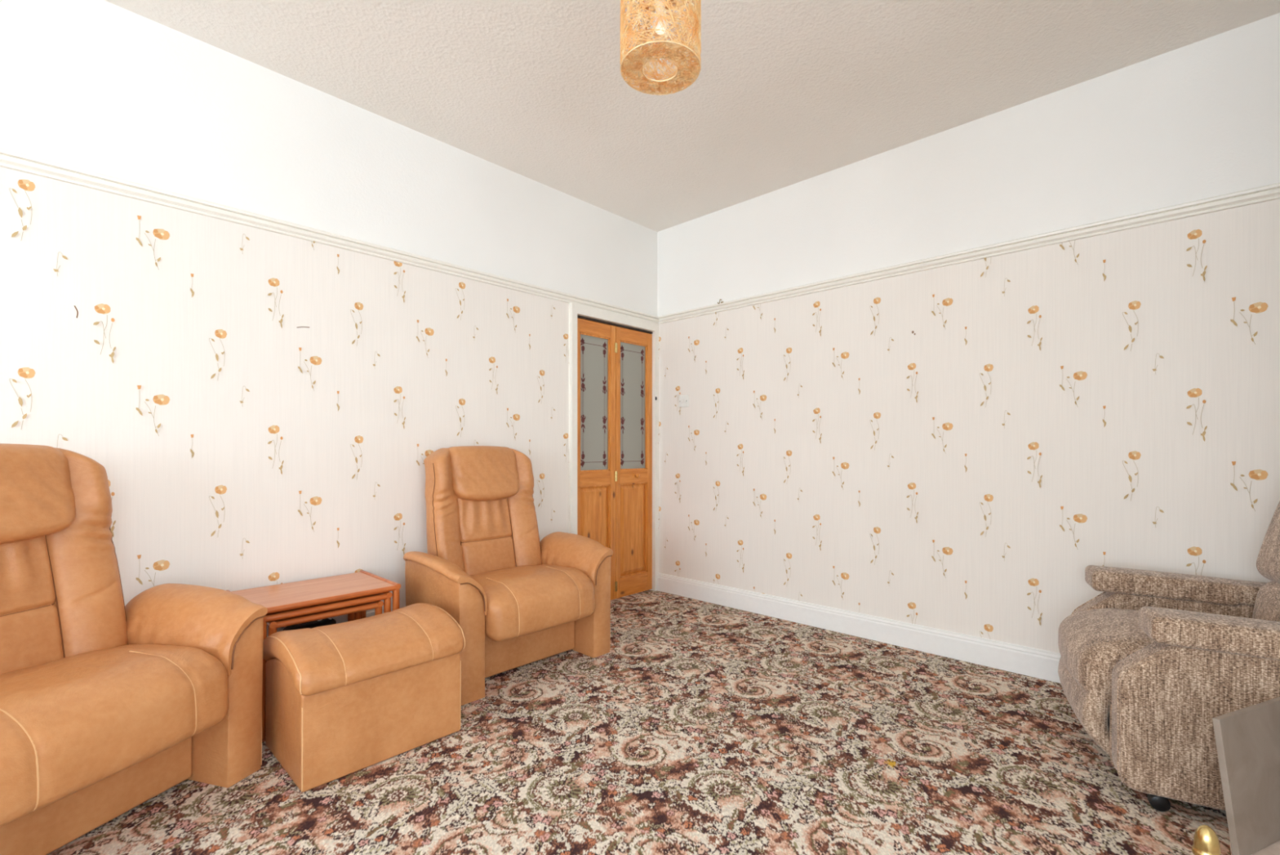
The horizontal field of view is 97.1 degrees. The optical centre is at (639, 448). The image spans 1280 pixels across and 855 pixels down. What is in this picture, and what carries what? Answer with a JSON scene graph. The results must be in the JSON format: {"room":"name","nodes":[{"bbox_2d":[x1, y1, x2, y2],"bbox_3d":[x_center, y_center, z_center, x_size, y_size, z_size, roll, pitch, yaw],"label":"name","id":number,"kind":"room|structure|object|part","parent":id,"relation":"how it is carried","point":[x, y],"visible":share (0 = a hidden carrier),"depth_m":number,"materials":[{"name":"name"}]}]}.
{"room":"living room","nodes":[
{"label":"living room","id":0,"kind":"room"},
{"bbox_2d":[0,0,657,636],"bbox_3d":[-2.268,-0.291,1.792,0.008,2.742,7.000,0,0,43],"label":"wall","id":1,"kind":"structure","parent":0,"point":[258,407],"depth_m":2.44,"materials":[{"name":"beige paper"}]},
{"bbox_2d":[0,147,659,324],"bbox_3d":[-2.260,-0.981,1.784,0.032,0.055,7.000,0,0,43],"label":"rail","id":2,"kind":"object","parent":1,"relation":"attached to","point":[9,159],"visible":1,"depth_m":2.44,"materials":[{"name":"beige paint"}]},
{"bbox_2d":[365,608,383,617],"bbox_3d":[-1.312,0.845,2.798,0.015,0.086,0.144,0,0,43],"label":"wall socket","id":3,"kind":"object","parent":1,"relation":"attached to","point":[370,613],"visible":0.05,"depth_m":2.78,"materials":[{"name":"white plastic"}]},
{"bbox_2d":[568,302,658,591],"bbox_3d":[-0.194,0.061,4.046,0.127,2.037,0.874,0,0,43],"label":"door frame","id":4,"kind":"structure","parent":1,"relation":"attached to","point":[575,309],"depth_m":3.92,"materials":[{"name":"beige paint"}]},
{"bbox_2d":[577,317,652,599],"bbox_3d":[-0.172,0.097,4.034,0.066,1.942,0.771,0,0,43],"label":"door","id":5,"kind":"structure","parent":1,"relation":"in","point":[615,363],"depth_m":4.04,"materials":[{"name":"orange wood"}]},
{"bbox_3d":[-0.315,0.591,3.901,0.014,0.662,0.266,0,0,43],"label":"panel","id":6,"kind":"part","parent":5,"relation":"part of","materials":[{"name":"orange wood"}]},
{"bbox_3d":[-0.320,-0.314,3.905,0.005,0.929,0.274,0,0,43],"label":"glass pane","id":7,"kind":"part","parent":5,"relation":"part of","materials":[{"name":"grey"}]},
{"bbox_3d":[-0.318,0.097,3.904,0.033,1.942,0.283,0,0,43],"label":"rail","id":8,"kind":"part","parent":5,"relation":"part of","materials":[{"name":"orange wood"}]},
{"bbox_3d":[-0.052,0.591,4.178,0.014,0.662,0.276,0,0,43],"label":"panel","id":9,"kind":"part","parent":5,"relation":"part of","materials":[{"name":"orange wood"}]},
{"bbox_3d":[-0.057,-0.314,4.183,0.005,0.929,0.284,0,0,43],"label":"glass pane","id":10,"kind":"part","parent":5,"relation":"part of","materials":[{"name":"grey"}]},
{"bbox_3d":[-0.056,0.097,4.181,0.033,1.942,0.293,0,0,43],"label":"rail","id":11,"kind":"part","parent":5,"relation":"part of","materials":[{"name":"orange wood"}]},
{"bbox_2d":[577,315,652,333],"bbox_3d":[-0.184,-0.884,4.046,0.040,0.013,0.774,0,0,43],"label":"door track","id":12,"kind":"object","parent":1,"relation":"attached to","point":[578,316],"visible":0.57,"depth_m":4.02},
{"bbox_2d":[46,589,1231,854],"bbox_3d":[-0.683,1.082,-0.120,5.060,0.004,7.600,0,0,43],"label":"floor","id":13,"kind":"structure","parent":0,"point":[704,727],"depth_m":1.89,"materials":[{"name":"carpet"}]},
{"bbox_2d":[0,443,267,854],"bbox_3d":[-1.698,0.531,1.584,0.748,1.097,0.939,0,0,16],"label":"leather armchair","id":14,"kind":"object","parent":13,"relation":"on","point":[108,705],"visible":1,"depth_m":1.69,"materials":[{"name":"brown leather"}]},
{"bbox_2d":[0,443,75,543],"bbox_3d":[-1.909,0.130,1.644,0.189,0.294,0.416,0,0,16],"label":"pillow","id":15,"kind":"object","parent":14,"relation":"on","point":[37,482],"depth_m":1.72,"materials":[{"name":"beige leather"}]},
{"bbox_3d":[-1.872,0.430,1.633,0.284,0.870,0.624,0,0,16],"label":"backrest","id":16,"kind":"part","parent":14,"relation":"part of","materials":[{"name":"beige leather"}]},
{"bbox_2d":[0,644,228,826],"bbox_3d":[-1.630,0.730,1.564,0.606,0.240,0.618,0,0,16],"label":"seat cushion","id":17,"kind":"object","parent":14,"relation":"on","point":[73,717],"depth_m":1.49,"materials":[{"name":"beige leather"}]},
{"bbox_3d":[-1.543,0.796,1.933,0.515,0.569,0.125,0,0,16],"label":"arm","id":18,"kind":"part","parent":14,"relation":"part of","materials":[{"name":"beige leather"}]},
{"bbox_2d":[283,617,336,630],"bbox_3d":[-1.475,0.919,2.528,0.060,0.320,0.210,0,0,43],"label":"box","id":19,"kind":"object","parent":13,"relation":"on","point":[330,620],"visible":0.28,"depth_m":2.52,"materials":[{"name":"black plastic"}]},
{"bbox_2d":[226,569,400,618],"bbox_3d":[-1.383,0.833,2.403,0.408,0.494,0.561,0,0,43],"label":"table","id":20,"kind":"object","parent":13,"relation":"on","point":[296,594],"visible":0.44,"depth_m":2.37,"materials":[{"name":"brown wood"}]},
{"bbox_3d":[-1.243,0.604,2.271,0.023,0.023,0.520,0,0,43],"label":"rail","id":21,"kind":"part","parent":20,"relation":"part of","materials":[{"name":"brown wood"}]},
{"bbox_3d":[-1.335,0.838,2.724,0.029,0.484,0.029,0,0,43],"label":"leg","id":22,"kind":"part","parent":20,"relation":"part of","materials":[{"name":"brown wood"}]},
{"bbox_3d":[-1.199,0.598,2.598,0.408,0.025,0.025,0,0,43],"label":"rail","id":23,"kind":"part","parent":20,"relation":"part of","materials":[{"name":"brown wood"}]},
{"bbox_3d":[-1.065,0.838,2.468,0.029,0.484,0.029,0,0,43],"label":"leg","id":24,"kind":"part","parent":20,"relation":"part of","materials":[{"name":"brown wood"}]},
{"bbox_2d":[266,600,383,635],"bbox_3d":[-1.368,0.865,2.389,0.348,0.430,0.421,0,0,43],"label":"table","id":25,"kind":"object","parent":13,"relation":"on","point":[273,625],"visible":0.28,"depth_m":2.27,"materials":[{"name":"brown wood"}]},
{"bbox_3d":[-1.390,0.870,2.140,0.029,0.420,0.029,0,0,43],"label":"leg","id":26,"kind":"part","parent":25,"relation":"part of","materials":[{"name":"brown wood"}]},
{"bbox_3d":[-1.504,0.662,2.245,0.348,0.025,0.025,0,0,43],"label":"rail","id":27,"kind":"part","parent":25,"relation":"part of","materials":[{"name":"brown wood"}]},
{"bbox_3d":[-1.251,0.668,2.278,0.023,0.023,0.380,0,0,43],"label":"rail","id":28,"kind":"part","parent":25,"relation":"part of","materials":[{"name":"brown wood"}]},
{"bbox_3d":[-1.347,0.870,2.639,0.029,0.420,0.029,0,0,43],"label":"leg","id":29,"kind":"part","parent":25,"relation":"part of","materials":[{"name":"brown wood"}]},
{"bbox_3d":[-1.120,0.870,2.424,0.029,0.420,0.029,0,0,43],"label":"leg","id":30,"kind":"part","parent":25,"relation":"part of","materials":[{"name":"brown wood"}]},
{"bbox_3d":[-1.232,0.662,2.533,0.348,0.025,0.025,0,0,43],"label":"rail","id":31,"kind":"part","parent":25,"relation":"part of","materials":[{"name":"brown wood"}]},
{"bbox_2d":[262,591,392,739],"bbox_3d":[-1.376,0.849,2.396,0.378,0.462,0.491,0,0,43],"label":"table","id":32,"kind":"object","parent":13,"relation":"on","point":[386,596],"visible":0.27,"depth_m":2.23,"materials":[{"name":"brown wood"}]},
{"bbox_3d":[-1.410,0.854,2.111,0.029,0.452,0.029,0,0,43],"label":"leg","id":33,"kind":"part","parent":32,"relation":"part of","materials":[{"name":"brown wood"}]},
{"bbox_3d":[-1.247,0.636,2.274,0.023,0.023,0.450,0,0,43],"label":"rail","id":34,"kind":"part","parent":32,"relation":"part of","materials":[{"name":"brown wood"}]},
{"bbox_3d":[-1.341,0.854,2.681,0.029,0.452,0.029,0,0,43],"label":"leg","id":35,"kind":"part","parent":32,"relation":"part of","materials":[{"name":"brown wood"}]},
{"bbox_3d":[-1.093,0.854,2.446,0.029,0.452,0.029,0,0,43],"label":"leg","id":36,"kind":"part","parent":32,"relation":"part of","materials":[{"name":"brown wood"}]},
{"bbox_3d":[-1.216,0.630,2.565,0.378,0.025,0.025,0,0,43],"label":"rail","id":37,"kind":"part","parent":32,"relation":"part of","materials":[{"name":"brown wood"}]},
{"bbox_2d":[262,602,465,791],"bbox_3d":[-1.024,0.856,2.110,0.472,0.445,0.580,0,0,43],"label":"footstool","id":38,"kind":"object","parent":13,"relation":"on","point":[342,699],"visible":1,"depth_m":1.94,"materials":[{"name":"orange leather"}]},
{"bbox_2d":[262,602,464,695],"bbox_3d":[-1.024,0.704,2.110,0.472,0.142,0.580,0,0,43],"label":"cushion","id":39,"kind":"object","parent":38,"relation":"on","point":[324,660],"depth_m":1.96,"materials":[{"name":"beige leather"}]},
{"bbox_2d":[403,445,613,705],"bbox_3d":[-0.682,0.531,2.907,0.748,1.097,0.939,0,0,43],"label":"leather armchair","id":40,"kind":"object","parent":13,"relation":"on","point":[517,598],"visible":0.99,"depth_m":2.85,"materials":[{"name":"brown leather"}]},
{"bbox_3d":[-0.903,0.796,2.595,0.515,0.569,0.125,0,0,43],"label":"arm","id":41,"kind":"part","parent":40,"relation":"part of","materials":[{"name":"beige leather"}]},
{"bbox_3d":[-0.813,0.430,3.031,0.284,0.870,0.624,0,0,43],"label":"backrest","id":42,"kind":"part","parent":40,"relation":"part of","materials":[{"name":"beige leather"}]},
{"bbox_2d":[448,445,519,500],"bbox_3d":[-0.841,0.130,3.058,0.189,0.294,0.416,0,0,43],"label":"pillow","id":43,"kind":"object","parent":40,"relation":"on","point":[477,473],"depth_m":2.99,"materials":[{"name":"beige leather"}]},
{"bbox_2d":[469,564,594,641],"bbox_3d":[-0.630,0.730,2.858,0.606,0.240,0.618,0,0,43],"label":"seat cushion","id":44,"kind":"object","parent":40,"relation":"on","point":[520,599],"depth_m":2.66,"materials":[{"name":"beige leather"}]},
{"bbox_3d":[-0.383,0.796,3.145,0.515,0.569,0.125,0,0,43],"label":"arm","id":45,"kind":"part","parent":40,"relation":"part of","materials":[{"name":"beige leather"}]},
{"bbox_2d":[1057,500,1279,811],"bbox_3d":[1.964,0.530,1.874,0.909,1.100,0.818,0,0,28],"label":"armchair","id":46,"kind":"object","parent":13,"relation":"on","point":[1147,664],"visible":0.99,"depth_m":1.69,"materials":[{"name":"brown fabric"}]},
{"bbox_2d":[1057,608,1152,693],"bbox_3d":[1.848,0.712,1.937,0.645,0.238,0.516,0,0,28],"label":"seat cushion","id":47,"kind":"object","parent":46,"relation":"on","point":[1090,642],"depth_m":1.93,"materials":[{"name":"brown fabric"}]},
{"bbox_3d":[2.025,0.528,2.214,0.430,0.095,0.162,0,0,28],"label":"arm","id":48,"kind":"part","parent":46,"relation":"part of"},
{"bbox_3d":[2.155,0.794,2.142,0.826,0.468,0.128,0,0,28],"label":"arm panel","id":49,"kind":"part","parent":46,"relation":"part of","materials":[{"name":"brown fabric"}]},
{"bbox_3d":[1.845,0.794,1.568,0.826,0.468,0.128,0,0,28],"label":"arm panel","id":50,"kind":"part","parent":46,"relation":"part of","materials":[{"name":"brown fabric"}]},
{"bbox_3d":[1.732,0.536,1.627,0.430,0.095,0.162,0,0,28],"label":"arm","id":51,"kind":"part","parent":46,"relation":"part of"},
{"bbox_2d":[1252,580,1279,621],"bbox_3d":[2.128,0.555,1.785,0.180,0.210,0.500,0,0,28],"label":"lumbar cushion","id":52,"kind":"object","parent":46,"relation":"on","point":[1266,598],"depth_m":1.91,"materials":[{"name":"brown fabric"}]},
{"bbox_3d":[2.223,0.225,1.734,0.320,0.490,0.630,0,0,28],"label":"backrest","id":53,"kind":"part","parent":46,"relation":"part of","materials":[{"name":"brown fabric"}]},
{"bbox_2d":[1191,824,1221,854],"bbox_3d":[1.252,0.956,1.249,0.110,0.248,0.110,0,0,43],"label":"brass post","id":54,"kind":"object","parent":13,"relation":"on","point":[1206,841],"visible":1,"depth_m":1.24,"materials":[{"name":"gold metal"}]},
{"bbox_2d":[1230,840,1279,854],"bbox_3d":[1.331,1.019,0.983,0.366,0.122,1.170,0,0,43],"label":"hearth","id":55,"kind":"object","parent":13,"relation":"on","point":[1273,848],"visible":0.23,"depth_m":1.35,"materials":[{"name":"pink stone"}]},
{"bbox_2d":[1212,696,1279,854],"bbox_3d":[1.552,0.802,1.405,0.357,0.311,0.051,0,0,-22],"label":"stone slab","id":56,"kind":"object","parent":55,"relation":"on","point":[1247,739],"visible":1,"depth_m":1.37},
{"bbox_2d":[104,0,1279,231],"bbox_3d":[-0.668,-1.662,-0.134,5.020,0.001,7.600,0,0,43],"label":"ceiling","id":57,"kind":"structure","parent":0,"point":[784,93],"depth_m":2.45,"materials":[{"name":"paint"}]},
{"bbox_2d":[619,0,701,95],"bbox_3d":[0.065,-1.428,1.789,0.256,0.467,0.255,0,0,-35],"label":"pendant lamp","id":58,"kind":"object","parent":57,"relation":"hanging from","point":[660,22],"visible":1,"depth_m":1.75,"materials":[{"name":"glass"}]},
{"bbox_3d":[0.065,-1.361,1.788,0.050,0.093,0.050,0,0,43],"label":"bulb","id":59,"kind":"part","parent":58,"relation":"part of","materials":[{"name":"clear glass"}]},
{"bbox_2d":[657,13,1279,652],"bbox_3d":[1.947,-0.291,2.618,5.000,2.742,0.008,0,0,43],"label":"wall","id":60,"kind":"structure","parent":0,"point":[953,447],"depth_m":2.79,"materials":[{"name":"beige paper"}]},
{"bbox_2d":[679,395,688,407],"bbox_3d":[0.320,-0.350,4.152,0.086,0.086,0.014,0,0,43],"label":"light switch","id":61,"kind":"object","parent":60,"relation":"attached to","point":[683,399],"visible":1,"depth_m":4.15,"materials":[{"name":"white plastic"}]},
{"bbox_2d":[657,572,1061,683],"bbox_3d":[1.944,1.013,2.614,4.999,0.134,0.018,0,0,43],"label":"baseboard","id":62,"kind":"structure","parent":60,"relation":"attached to","point":[1038,663],"depth_m":3.16,"materials":[{"name":"white paint"}]},
{"bbox_2d":[657,182,1279,324],"bbox_3d":[1.951,-0.981,2.597,4.966,0.055,0.032,0,0,43],"label":"rail","id":63,"kind":"object","parent":60,"relation":"attached to","point":[1270,192],"visible":1,"depth_m":2.71,"materials":[{"name":"beige paint"}]}
]}

